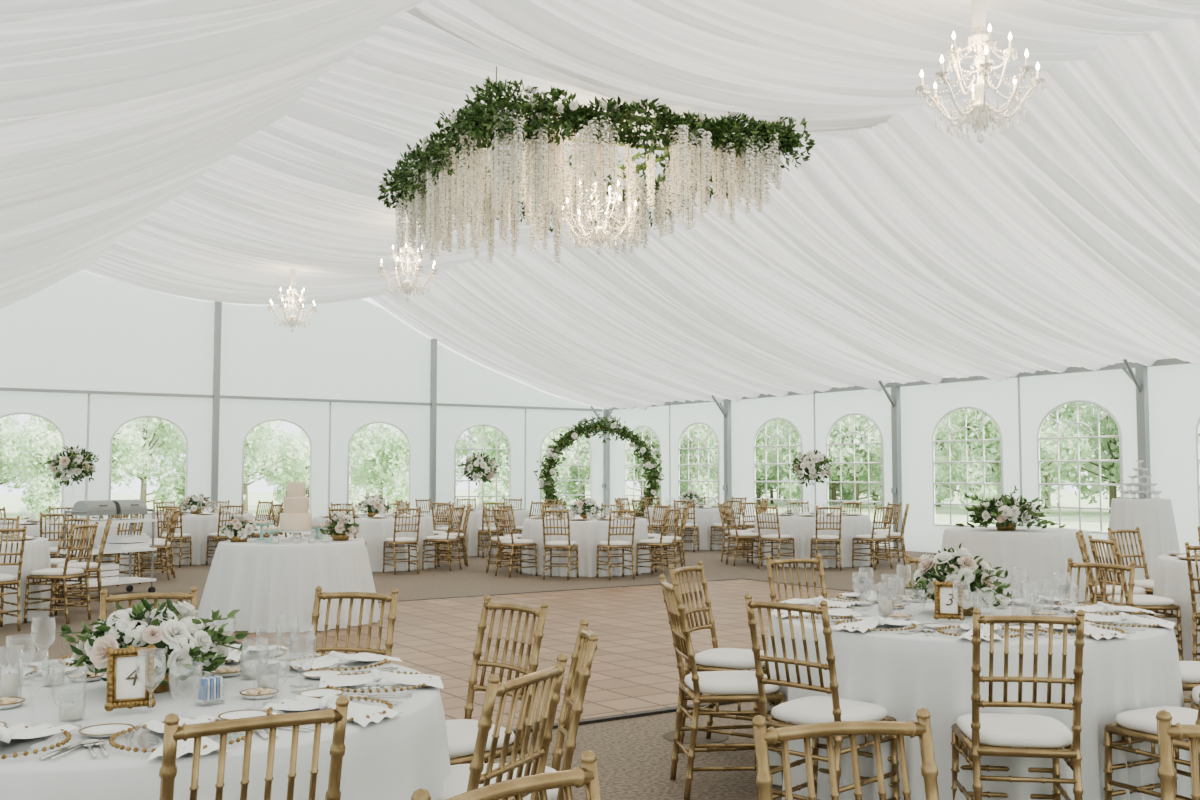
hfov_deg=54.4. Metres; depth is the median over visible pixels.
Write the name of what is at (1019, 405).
wall
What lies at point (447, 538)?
dining chair
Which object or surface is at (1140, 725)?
dining chair
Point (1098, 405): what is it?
window
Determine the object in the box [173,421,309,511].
tree
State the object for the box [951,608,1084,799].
dining chair
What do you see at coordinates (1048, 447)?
tree
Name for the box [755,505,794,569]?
dining chair
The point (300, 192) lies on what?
liner
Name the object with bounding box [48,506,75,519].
dining chair
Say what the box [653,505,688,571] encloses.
dining chair
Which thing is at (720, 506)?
dining chair
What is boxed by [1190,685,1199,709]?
dining chair
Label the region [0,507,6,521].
dining chair
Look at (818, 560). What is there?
dining chair
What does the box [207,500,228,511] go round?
dining chair
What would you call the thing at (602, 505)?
dining chair
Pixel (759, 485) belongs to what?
tree
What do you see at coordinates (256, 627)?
water goblet
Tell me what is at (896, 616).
dish
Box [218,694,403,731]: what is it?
place setting
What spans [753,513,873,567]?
round dining table
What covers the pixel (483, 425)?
window
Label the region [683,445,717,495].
tree
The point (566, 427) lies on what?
window
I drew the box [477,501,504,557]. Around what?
dining chair
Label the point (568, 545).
dining chair
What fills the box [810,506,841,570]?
dining chair
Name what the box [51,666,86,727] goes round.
water goblet
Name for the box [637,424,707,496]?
tree
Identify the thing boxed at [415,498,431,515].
dining chair
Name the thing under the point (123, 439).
tree
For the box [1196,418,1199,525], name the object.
window
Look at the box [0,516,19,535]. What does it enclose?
dining chair
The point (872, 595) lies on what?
place setting
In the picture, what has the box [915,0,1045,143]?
crystal chandelier
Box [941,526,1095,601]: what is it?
table
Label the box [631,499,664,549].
dining chair
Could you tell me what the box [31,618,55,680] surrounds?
wine glass
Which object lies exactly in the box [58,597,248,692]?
floral centerpiece
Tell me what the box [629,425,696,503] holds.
tree
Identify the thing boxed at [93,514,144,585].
dining chair
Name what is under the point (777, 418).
window
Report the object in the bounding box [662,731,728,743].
access cover
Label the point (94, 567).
dining chair
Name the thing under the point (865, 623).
place setting
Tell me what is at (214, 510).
place settings
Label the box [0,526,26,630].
dining chair
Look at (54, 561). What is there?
dining chair
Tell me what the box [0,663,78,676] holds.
place setting
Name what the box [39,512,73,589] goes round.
dining chair
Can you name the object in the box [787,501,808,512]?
dining chair
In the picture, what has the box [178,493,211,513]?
floral centerpiece
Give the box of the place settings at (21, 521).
[0,509,118,524]
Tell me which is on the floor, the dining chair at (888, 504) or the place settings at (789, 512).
the dining chair at (888, 504)
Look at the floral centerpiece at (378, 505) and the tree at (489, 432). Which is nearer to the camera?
the floral centerpiece at (378, 505)
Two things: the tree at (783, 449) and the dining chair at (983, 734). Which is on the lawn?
the tree at (783, 449)
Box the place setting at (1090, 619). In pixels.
[1085,612,1175,630]
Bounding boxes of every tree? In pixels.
[0,415,35,491]
[0,418,62,519]
[5,414,19,429]
[22,415,153,506]
[113,417,185,511]
[152,421,282,505]
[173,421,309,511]
[251,432,309,507]
[263,428,309,497]
[349,423,408,507]
[349,432,401,507]
[397,433,476,500]
[464,428,550,505]
[470,426,580,506]
[541,428,585,504]
[541,431,584,501]
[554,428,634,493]
[626,400,696,502]
[628,427,687,497]
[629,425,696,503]
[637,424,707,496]
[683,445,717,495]
[684,427,767,501]
[689,421,778,505]
[756,427,799,504]
[756,448,794,503]
[763,420,800,489]
[771,415,880,507]
[790,427,851,504]
[828,415,881,507]
[836,456,881,504]
[862,427,952,502]
[873,377,988,506]
[934,408,999,514]
[945,415,1000,503]
[970,366,1093,512]
[1040,402,1093,508]
[1043,402,1120,512]
[1068,356,1174,503]
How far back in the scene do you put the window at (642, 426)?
28.44 m
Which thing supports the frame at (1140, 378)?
on the floor
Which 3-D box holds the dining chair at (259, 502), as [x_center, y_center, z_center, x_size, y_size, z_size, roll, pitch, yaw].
[-5.922,2.199,19.975,0.413,0.949,0.522,-3,-4,35]
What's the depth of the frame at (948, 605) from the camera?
5.18 m
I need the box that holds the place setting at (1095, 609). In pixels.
[1056,602,1154,616]
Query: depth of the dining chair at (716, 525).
21.19 m
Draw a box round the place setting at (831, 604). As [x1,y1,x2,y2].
[781,596,873,607]
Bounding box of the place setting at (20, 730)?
[0,721,97,759]
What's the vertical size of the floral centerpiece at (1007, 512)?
0.522 m
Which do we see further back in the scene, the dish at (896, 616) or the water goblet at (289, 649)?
the dish at (896, 616)
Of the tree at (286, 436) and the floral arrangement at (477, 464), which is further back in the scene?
the tree at (286, 436)
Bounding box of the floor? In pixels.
[0,543,1191,799]
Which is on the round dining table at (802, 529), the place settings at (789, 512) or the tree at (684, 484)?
the place settings at (789, 512)
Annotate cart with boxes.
[60,509,157,599]
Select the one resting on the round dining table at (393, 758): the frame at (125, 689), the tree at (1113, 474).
the frame at (125, 689)
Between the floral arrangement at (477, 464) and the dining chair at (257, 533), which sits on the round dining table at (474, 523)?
the floral arrangement at (477, 464)
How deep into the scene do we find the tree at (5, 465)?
42.06 m
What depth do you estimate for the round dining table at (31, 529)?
14.98 m
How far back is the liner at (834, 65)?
9.97 m
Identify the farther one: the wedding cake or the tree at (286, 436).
the tree at (286, 436)
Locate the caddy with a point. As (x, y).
(211, 687)
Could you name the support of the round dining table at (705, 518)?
on the floor
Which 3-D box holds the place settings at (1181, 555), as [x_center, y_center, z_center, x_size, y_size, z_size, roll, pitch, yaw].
[5.229,1.119,8.909,1.640,0.195,1.590,3,-5,-37]
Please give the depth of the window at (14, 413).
22.47 m
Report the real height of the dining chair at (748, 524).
0.949 m
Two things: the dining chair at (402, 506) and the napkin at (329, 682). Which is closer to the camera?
the napkin at (329, 682)
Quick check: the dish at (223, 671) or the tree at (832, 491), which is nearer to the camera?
the dish at (223, 671)
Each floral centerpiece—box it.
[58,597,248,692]
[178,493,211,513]
[220,514,258,541]
[319,511,359,540]
[355,494,390,516]
[570,496,603,518]
[678,490,704,506]
[905,542,1011,615]
[955,485,1065,530]
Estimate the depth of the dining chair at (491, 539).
16.66 m
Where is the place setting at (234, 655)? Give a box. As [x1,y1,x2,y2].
[225,644,305,667]
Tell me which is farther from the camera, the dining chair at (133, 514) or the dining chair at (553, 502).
the dining chair at (553, 502)
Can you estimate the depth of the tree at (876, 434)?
49.51 m
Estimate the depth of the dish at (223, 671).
3.79 m
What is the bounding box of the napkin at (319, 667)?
[275,651,402,678]
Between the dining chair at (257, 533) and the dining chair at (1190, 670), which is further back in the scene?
the dining chair at (257, 533)
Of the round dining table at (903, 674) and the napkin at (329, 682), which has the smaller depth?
the napkin at (329, 682)
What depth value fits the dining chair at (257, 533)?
18.53 m
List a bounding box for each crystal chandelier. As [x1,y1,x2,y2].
[268,268,316,331]
[378,221,437,300]
[558,153,639,254]
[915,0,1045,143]
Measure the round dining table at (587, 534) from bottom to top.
0.761 m
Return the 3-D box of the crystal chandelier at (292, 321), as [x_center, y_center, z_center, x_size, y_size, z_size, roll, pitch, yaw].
[-5.355,-1.843,20.344,0.819,1.340,0.826,1,-4,-11]
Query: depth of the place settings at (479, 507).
20.76 m
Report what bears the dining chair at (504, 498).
on the floor
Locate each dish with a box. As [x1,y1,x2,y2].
[0,697,24,708]
[66,671,104,681]
[72,500,116,519]
[108,499,146,519]
[209,667,241,676]
[239,688,278,698]
[887,613,911,619]
[892,603,905,608]
[1032,611,1057,615]
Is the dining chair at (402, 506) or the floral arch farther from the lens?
the floral arch
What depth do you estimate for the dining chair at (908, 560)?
6.85 m
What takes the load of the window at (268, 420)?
in the wall at (86, 330)
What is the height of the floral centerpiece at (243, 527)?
0.261 m
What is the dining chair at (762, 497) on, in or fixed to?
on the floor
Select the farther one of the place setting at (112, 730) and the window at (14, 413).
the window at (14, 413)
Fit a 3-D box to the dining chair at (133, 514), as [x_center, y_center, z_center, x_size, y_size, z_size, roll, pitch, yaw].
[-6.929,1.995,16.714,0.414,0.949,0.522,-1,-4,12]
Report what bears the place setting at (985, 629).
on the round dining table at (903, 674)
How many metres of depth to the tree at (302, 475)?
44.99 m
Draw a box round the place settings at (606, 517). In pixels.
[530,505,639,519]
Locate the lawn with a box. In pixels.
[0,488,1120,531]
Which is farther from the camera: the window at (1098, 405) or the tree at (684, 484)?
the tree at (684, 484)
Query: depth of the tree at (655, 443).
55.02 m
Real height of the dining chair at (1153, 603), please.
0.949 m
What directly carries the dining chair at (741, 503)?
on the floor
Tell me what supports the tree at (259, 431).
on the lawn
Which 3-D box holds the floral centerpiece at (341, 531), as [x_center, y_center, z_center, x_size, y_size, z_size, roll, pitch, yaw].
[-2.466,1.202,11.195,0.357,0.288,0.399,-1,-4,13]
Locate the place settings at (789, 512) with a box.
[765,502,859,515]
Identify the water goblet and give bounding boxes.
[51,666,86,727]
[168,661,202,718]
[255,627,281,673]
[260,649,290,704]
[288,636,315,686]
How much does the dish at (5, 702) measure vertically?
0.021 m
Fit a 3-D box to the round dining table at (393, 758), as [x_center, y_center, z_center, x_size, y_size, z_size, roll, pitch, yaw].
[-1.382,1.256,3.433,1.906,0.761,1.900,-2,-4,23]
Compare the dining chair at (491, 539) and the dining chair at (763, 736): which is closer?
the dining chair at (763, 736)
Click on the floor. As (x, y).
(634, 671)
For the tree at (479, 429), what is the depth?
50.62 m
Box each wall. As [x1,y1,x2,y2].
[0,270,603,537]
[610,363,1199,562]
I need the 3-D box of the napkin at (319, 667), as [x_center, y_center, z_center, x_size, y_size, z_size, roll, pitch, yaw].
[-0.913,0.883,3.981,0.445,0.051,0.426,-3,-5,42]
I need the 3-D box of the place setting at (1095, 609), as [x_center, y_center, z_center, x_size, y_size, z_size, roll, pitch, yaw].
[2.360,0.979,5.513,0.426,0.051,0.445,0,-4,-6]
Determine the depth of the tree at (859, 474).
50.84 m
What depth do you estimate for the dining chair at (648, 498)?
23.72 m
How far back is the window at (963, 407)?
20.27 m
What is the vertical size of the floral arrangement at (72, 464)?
1.047 m
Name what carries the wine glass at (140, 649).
on the round dining table at (393, 758)
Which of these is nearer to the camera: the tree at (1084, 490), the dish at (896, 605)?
the dish at (896, 605)
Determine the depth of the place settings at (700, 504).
22.10 m
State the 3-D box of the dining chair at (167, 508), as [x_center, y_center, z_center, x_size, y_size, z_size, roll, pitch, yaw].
[-6.247,1.973,16.365,0.522,0.949,0.414,3,-5,-42]
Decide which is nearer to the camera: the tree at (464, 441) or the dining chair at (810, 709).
the dining chair at (810, 709)
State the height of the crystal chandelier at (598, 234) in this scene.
1.400 m
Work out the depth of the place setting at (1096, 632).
4.75 m
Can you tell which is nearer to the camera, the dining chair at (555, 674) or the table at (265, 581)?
the dining chair at (555, 674)
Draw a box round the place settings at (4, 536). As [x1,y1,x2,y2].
[0,524,38,539]
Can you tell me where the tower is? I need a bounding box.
[1119,460,1161,498]
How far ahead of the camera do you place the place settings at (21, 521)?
15.39 m
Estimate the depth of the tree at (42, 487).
37.79 m
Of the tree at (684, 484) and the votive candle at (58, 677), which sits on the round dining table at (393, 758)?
the votive candle at (58, 677)
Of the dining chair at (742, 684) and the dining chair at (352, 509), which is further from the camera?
the dining chair at (352, 509)
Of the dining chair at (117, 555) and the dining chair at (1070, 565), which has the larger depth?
the dining chair at (117, 555)
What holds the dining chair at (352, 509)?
on the floor
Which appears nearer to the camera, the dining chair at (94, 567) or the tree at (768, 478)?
the dining chair at (94, 567)
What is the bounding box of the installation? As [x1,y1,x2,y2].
[377,66,814,262]
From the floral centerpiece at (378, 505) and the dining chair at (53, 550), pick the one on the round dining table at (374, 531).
the floral centerpiece at (378, 505)
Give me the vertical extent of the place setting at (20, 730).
0.051 m
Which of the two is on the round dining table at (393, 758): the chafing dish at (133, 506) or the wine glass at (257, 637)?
the wine glass at (257, 637)
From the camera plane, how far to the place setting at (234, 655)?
4.11 m
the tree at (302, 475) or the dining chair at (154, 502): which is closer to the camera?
the dining chair at (154, 502)
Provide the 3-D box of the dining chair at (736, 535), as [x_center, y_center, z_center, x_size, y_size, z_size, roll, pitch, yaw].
[2.195,2.078,18.051,0.522,0.949,0.414,1,-4,-14]
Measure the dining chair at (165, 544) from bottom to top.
0.949 m
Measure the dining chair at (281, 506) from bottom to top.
0.949 m
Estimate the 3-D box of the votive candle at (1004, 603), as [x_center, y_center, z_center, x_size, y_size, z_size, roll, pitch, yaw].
[1.957,0.977,5.683,0.068,0.075,0.068,2,-4,-33]
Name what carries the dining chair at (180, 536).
on the floor
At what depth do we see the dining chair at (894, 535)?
17.87 m
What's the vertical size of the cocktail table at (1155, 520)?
1.081 m
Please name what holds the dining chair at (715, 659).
on the floor
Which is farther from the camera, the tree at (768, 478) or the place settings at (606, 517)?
the tree at (768, 478)
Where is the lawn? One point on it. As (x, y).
(14, 507)
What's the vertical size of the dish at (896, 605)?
0.021 m
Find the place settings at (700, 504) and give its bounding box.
[651,498,717,507]
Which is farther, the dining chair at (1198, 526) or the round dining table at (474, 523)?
the round dining table at (474, 523)
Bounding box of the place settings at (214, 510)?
[147,501,247,514]
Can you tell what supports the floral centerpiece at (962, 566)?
on the round dining table at (903, 674)
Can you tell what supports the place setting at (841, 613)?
on the round dining table at (903, 674)
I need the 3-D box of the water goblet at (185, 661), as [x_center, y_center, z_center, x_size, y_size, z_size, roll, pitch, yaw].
[-1.105,0.779,3.107,0.086,0.150,0.086,2,-4,-33]
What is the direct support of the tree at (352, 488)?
on the lawn
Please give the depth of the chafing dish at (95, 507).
13.28 m
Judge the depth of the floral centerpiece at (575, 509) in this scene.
16.84 m
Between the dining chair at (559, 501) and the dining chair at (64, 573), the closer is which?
the dining chair at (64, 573)
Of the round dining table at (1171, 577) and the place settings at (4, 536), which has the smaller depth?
the round dining table at (1171, 577)
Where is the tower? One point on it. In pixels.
(1137, 491)
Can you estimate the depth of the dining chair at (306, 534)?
17.92 m
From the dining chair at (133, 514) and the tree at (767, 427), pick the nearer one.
the dining chair at (133, 514)
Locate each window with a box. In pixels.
[0,412,64,521]
[108,415,187,507]
[241,419,311,517]
[347,421,409,513]
[454,424,510,507]
[540,426,591,511]
[625,425,660,507]
[678,422,719,505]
[753,417,803,515]
[826,413,884,522]
[932,406,1003,526]
[1037,400,1123,533]
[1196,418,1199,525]
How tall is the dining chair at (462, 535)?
0.949 m
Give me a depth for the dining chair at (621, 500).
23.08 m
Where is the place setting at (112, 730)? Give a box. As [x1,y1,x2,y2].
[78,715,277,760]
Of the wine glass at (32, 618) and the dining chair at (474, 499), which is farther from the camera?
the dining chair at (474, 499)
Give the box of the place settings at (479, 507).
[434,499,519,510]
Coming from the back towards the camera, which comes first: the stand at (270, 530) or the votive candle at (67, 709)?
the stand at (270, 530)
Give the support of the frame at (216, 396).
on the floor
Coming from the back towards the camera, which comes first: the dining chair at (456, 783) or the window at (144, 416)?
the window at (144, 416)
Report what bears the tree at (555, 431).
on the lawn
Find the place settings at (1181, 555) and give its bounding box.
[1168,549,1199,559]
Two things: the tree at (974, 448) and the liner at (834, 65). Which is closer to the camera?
the liner at (834, 65)
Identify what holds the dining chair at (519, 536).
on the floor
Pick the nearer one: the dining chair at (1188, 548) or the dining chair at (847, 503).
the dining chair at (1188, 548)
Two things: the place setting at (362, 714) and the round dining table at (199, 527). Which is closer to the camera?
the place setting at (362, 714)
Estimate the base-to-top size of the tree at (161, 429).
5.372 m
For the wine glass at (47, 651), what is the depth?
3.02 m
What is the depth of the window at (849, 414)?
22.41 m
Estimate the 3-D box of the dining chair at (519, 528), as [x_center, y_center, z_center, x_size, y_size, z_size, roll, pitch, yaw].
[-1.211,2.208,20.129,0.522,0.949,0.414,-3,-5,42]
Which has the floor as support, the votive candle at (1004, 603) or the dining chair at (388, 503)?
the dining chair at (388, 503)
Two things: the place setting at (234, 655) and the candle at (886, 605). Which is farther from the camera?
the candle at (886, 605)
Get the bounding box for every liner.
[83,11,872,304]
[370,16,1199,409]
[406,0,1199,131]
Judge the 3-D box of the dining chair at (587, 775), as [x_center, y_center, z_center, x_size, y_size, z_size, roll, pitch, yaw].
[0.020,1.054,1.678,0.413,0.949,0.522,4,-5,-44]
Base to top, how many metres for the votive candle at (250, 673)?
0.075 m
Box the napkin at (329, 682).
[299,669,443,698]
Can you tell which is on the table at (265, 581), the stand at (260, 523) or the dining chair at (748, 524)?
the stand at (260, 523)
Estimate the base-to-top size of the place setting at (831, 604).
0.051 m
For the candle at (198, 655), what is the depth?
3.83 m
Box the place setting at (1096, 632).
[1009,622,1134,639]
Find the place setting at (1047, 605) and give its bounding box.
[994,593,1084,608]
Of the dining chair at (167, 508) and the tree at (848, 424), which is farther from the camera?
the tree at (848, 424)
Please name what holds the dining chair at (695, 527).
on the floor
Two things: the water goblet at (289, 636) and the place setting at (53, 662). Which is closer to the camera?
the water goblet at (289, 636)
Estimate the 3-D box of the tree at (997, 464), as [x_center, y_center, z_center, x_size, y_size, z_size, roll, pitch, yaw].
[16.535,2.454,48.956,4.070,4.911,3.580,3,-5,-43]
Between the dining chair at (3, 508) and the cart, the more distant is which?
the dining chair at (3, 508)
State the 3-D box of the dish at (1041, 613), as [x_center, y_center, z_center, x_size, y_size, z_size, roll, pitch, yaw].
[2.047,0.984,5.365,0.114,0.021,0.114,2,-4,-33]
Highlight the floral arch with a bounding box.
[533,414,663,516]
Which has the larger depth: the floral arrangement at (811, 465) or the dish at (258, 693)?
the floral arrangement at (811, 465)
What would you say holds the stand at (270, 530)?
on the table at (265, 581)
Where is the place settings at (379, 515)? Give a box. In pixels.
[322,503,424,517]
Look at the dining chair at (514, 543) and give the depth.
16.05 m
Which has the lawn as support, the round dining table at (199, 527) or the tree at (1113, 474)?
the tree at (1113, 474)
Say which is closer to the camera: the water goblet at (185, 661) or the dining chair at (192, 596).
the water goblet at (185, 661)
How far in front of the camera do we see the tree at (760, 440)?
52.88 m
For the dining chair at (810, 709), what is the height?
0.949 m
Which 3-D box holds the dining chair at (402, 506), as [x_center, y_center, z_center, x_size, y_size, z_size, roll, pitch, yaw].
[-3.192,2.213,20.203,0.522,0.949,0.413,2,-4,-30]
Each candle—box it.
[0,645,22,696]
[42,659,65,685]
[59,689,85,720]
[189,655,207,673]
[241,654,261,678]
[256,663,279,687]
[271,536,278,542]
[878,583,893,615]
[995,598,1007,608]
[1011,589,1028,623]
[1029,598,1043,613]
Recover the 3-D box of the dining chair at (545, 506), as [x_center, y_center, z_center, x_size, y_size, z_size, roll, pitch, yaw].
[-0.650,2.079,18.063,0.413,0.949,0.522,1,-4,-22]
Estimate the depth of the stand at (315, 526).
11.48 m
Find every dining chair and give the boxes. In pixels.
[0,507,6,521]
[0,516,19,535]
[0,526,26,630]
[23,522,97,623]
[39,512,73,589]
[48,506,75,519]
[50,516,89,604]
[54,518,111,615]
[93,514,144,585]
[98,586,197,633]
[109,515,149,565]
[114,514,136,532]
[133,508,179,579]
[136,506,177,574]
[153,500,174,511]
[156,505,191,567]
[159,695,348,799]
[206,504,243,564]
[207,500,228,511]
[248,502,282,538]
[254,500,272,537]
[270,505,304,537]
[280,506,301,537]
[290,532,310,536]
[308,586,398,662]
[329,507,365,543]
[331,502,352,513]
[383,507,420,574]
[387,502,409,514]
[399,500,409,513]
[411,750,601,799]
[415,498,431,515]
[422,505,464,570]
[431,501,462,552]
[433,502,453,561]
[436,503,471,566]
[438,619,597,799]
[445,595,547,765]
[456,498,475,507]
[467,653,567,799]
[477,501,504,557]
[483,506,517,572]
[492,507,537,577]
[497,504,521,567]
[504,498,521,508]
[511,501,547,549]
[542,503,564,515]
[542,509,578,579]
[543,498,555,516]
[555,499,561,515]
[596,509,635,579]
[601,503,623,516]
[614,498,620,515]
[618,497,630,515]
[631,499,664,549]
[636,507,680,575]
[644,496,659,506]
[648,504,670,566]
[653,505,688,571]
[659,574,785,799]
[668,561,767,763]
[674,499,698,551]
[710,499,741,551]
[717,502,753,562]
[723,503,761,565]
[731,496,746,520]
[737,498,767,548]
[740,497,768,539]
[740,501,758,556]
[745,593,899,799]
[752,708,938,799]
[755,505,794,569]
[766,554,826,610]
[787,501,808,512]
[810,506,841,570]
[841,501,861,513]
[852,505,893,569]
[874,502,901,561]
[875,503,909,565]
[905,553,950,594]
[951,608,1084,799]
[1064,558,1135,606]
[1076,530,1147,614]
[1088,535,1183,660]
[1103,693,1199,799]
[1108,527,1153,614]
[1156,710,1199,799]
[1179,661,1199,702]
[1185,542,1199,660]
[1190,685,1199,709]
[1198,526,1199,545]
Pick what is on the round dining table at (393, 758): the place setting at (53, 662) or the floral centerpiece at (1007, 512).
the place setting at (53, 662)
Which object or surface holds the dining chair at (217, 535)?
on the floor
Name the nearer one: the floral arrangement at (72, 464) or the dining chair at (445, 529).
the floral arrangement at (72, 464)
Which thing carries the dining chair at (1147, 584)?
on the floor
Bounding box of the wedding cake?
[280,482,312,540]
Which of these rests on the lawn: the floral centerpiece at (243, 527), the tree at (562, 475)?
the tree at (562, 475)
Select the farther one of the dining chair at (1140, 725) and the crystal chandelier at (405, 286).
the crystal chandelier at (405, 286)
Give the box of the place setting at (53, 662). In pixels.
[42,652,85,666]
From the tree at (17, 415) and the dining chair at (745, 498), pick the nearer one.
the dining chair at (745, 498)
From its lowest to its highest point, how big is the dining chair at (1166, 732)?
0.949 m
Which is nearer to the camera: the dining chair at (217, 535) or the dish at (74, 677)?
the dish at (74, 677)
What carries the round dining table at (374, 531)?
on the floor
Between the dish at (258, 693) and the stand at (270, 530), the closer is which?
the dish at (258, 693)
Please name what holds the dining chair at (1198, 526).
on the floor
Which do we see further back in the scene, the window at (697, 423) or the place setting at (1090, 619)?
the window at (697, 423)
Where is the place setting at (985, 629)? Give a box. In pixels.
[921,623,1033,640]
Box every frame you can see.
[0,301,602,509]
[104,644,155,711]
[591,358,1191,550]
[933,580,964,620]
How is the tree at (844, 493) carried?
on the lawn
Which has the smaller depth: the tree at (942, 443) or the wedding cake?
the wedding cake
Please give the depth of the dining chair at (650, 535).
17.80 m
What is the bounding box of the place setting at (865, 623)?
[821,616,929,633]
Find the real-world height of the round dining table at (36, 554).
0.761 m
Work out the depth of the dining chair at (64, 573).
11.12 m
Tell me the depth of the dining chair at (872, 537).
17.29 m
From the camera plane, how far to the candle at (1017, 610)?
5.09 m
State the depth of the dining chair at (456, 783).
3.53 m
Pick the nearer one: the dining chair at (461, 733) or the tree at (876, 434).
the dining chair at (461, 733)
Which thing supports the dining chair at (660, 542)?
on the floor
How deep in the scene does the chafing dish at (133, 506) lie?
13.65 m
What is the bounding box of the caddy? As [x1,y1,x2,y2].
[198,676,221,700]
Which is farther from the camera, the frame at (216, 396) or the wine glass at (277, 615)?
the frame at (216, 396)
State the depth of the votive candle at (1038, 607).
5.46 m
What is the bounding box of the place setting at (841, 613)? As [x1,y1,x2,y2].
[771,608,861,621]
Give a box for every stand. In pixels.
[253,520,273,539]
[260,526,282,542]
[310,523,324,538]
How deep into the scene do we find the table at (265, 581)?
10.48 m
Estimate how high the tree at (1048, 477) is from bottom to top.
5.038 m
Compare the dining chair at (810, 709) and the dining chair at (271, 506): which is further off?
the dining chair at (271, 506)
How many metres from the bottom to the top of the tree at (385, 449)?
4.592 m
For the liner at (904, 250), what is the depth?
16.29 m
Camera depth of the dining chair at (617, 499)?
22.08 m
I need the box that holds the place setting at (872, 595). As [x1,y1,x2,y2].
[827,590,919,601]
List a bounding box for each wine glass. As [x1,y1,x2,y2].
[18,651,49,724]
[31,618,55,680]
[136,649,166,726]
[241,637,268,709]
[276,615,299,676]
[289,625,314,691]
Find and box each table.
[0,520,136,585]
[0,536,53,624]
[0,651,450,799]
[135,512,253,564]
[197,537,379,632]
[311,515,436,571]
[429,508,529,555]
[518,516,650,576]
[644,506,738,549]
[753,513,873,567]
[766,595,1191,799]
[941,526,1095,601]
[1103,498,1179,581]
[1153,553,1199,660]
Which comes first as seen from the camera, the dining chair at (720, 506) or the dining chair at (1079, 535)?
the dining chair at (1079, 535)
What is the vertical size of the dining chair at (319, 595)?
0.949 m
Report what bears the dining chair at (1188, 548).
on the floor
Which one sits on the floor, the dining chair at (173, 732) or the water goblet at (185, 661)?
the dining chair at (173, 732)
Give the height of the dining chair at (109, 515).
0.949 m
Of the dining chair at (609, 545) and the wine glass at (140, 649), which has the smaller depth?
the wine glass at (140, 649)
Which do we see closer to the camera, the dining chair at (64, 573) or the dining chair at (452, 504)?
the dining chair at (64, 573)
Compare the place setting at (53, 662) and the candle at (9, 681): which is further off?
the place setting at (53, 662)
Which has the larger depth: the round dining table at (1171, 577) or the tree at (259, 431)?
the tree at (259, 431)
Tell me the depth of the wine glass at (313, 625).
3.53 m
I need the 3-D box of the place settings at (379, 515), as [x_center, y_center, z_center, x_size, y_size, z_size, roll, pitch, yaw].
[-3.439,1.667,17.669,1.590,0.195,1.640,-1,-4,19]
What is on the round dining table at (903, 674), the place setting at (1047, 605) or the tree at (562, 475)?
the place setting at (1047, 605)
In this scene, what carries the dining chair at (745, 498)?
on the floor
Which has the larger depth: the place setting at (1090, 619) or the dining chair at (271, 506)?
the dining chair at (271, 506)
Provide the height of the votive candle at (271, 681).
0.075 m
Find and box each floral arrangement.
[45,444,99,508]
[457,452,501,505]
[788,450,832,486]
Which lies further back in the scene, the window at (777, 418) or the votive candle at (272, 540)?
the window at (777, 418)
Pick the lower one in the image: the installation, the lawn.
the lawn
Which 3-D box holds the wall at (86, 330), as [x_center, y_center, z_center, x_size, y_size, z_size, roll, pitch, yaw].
[-7.995,-0.266,24.255,19.700,6.400,0.011,2,-4,-33]
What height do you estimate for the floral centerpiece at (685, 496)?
0.328 m
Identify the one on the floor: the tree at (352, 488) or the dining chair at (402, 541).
the dining chair at (402, 541)

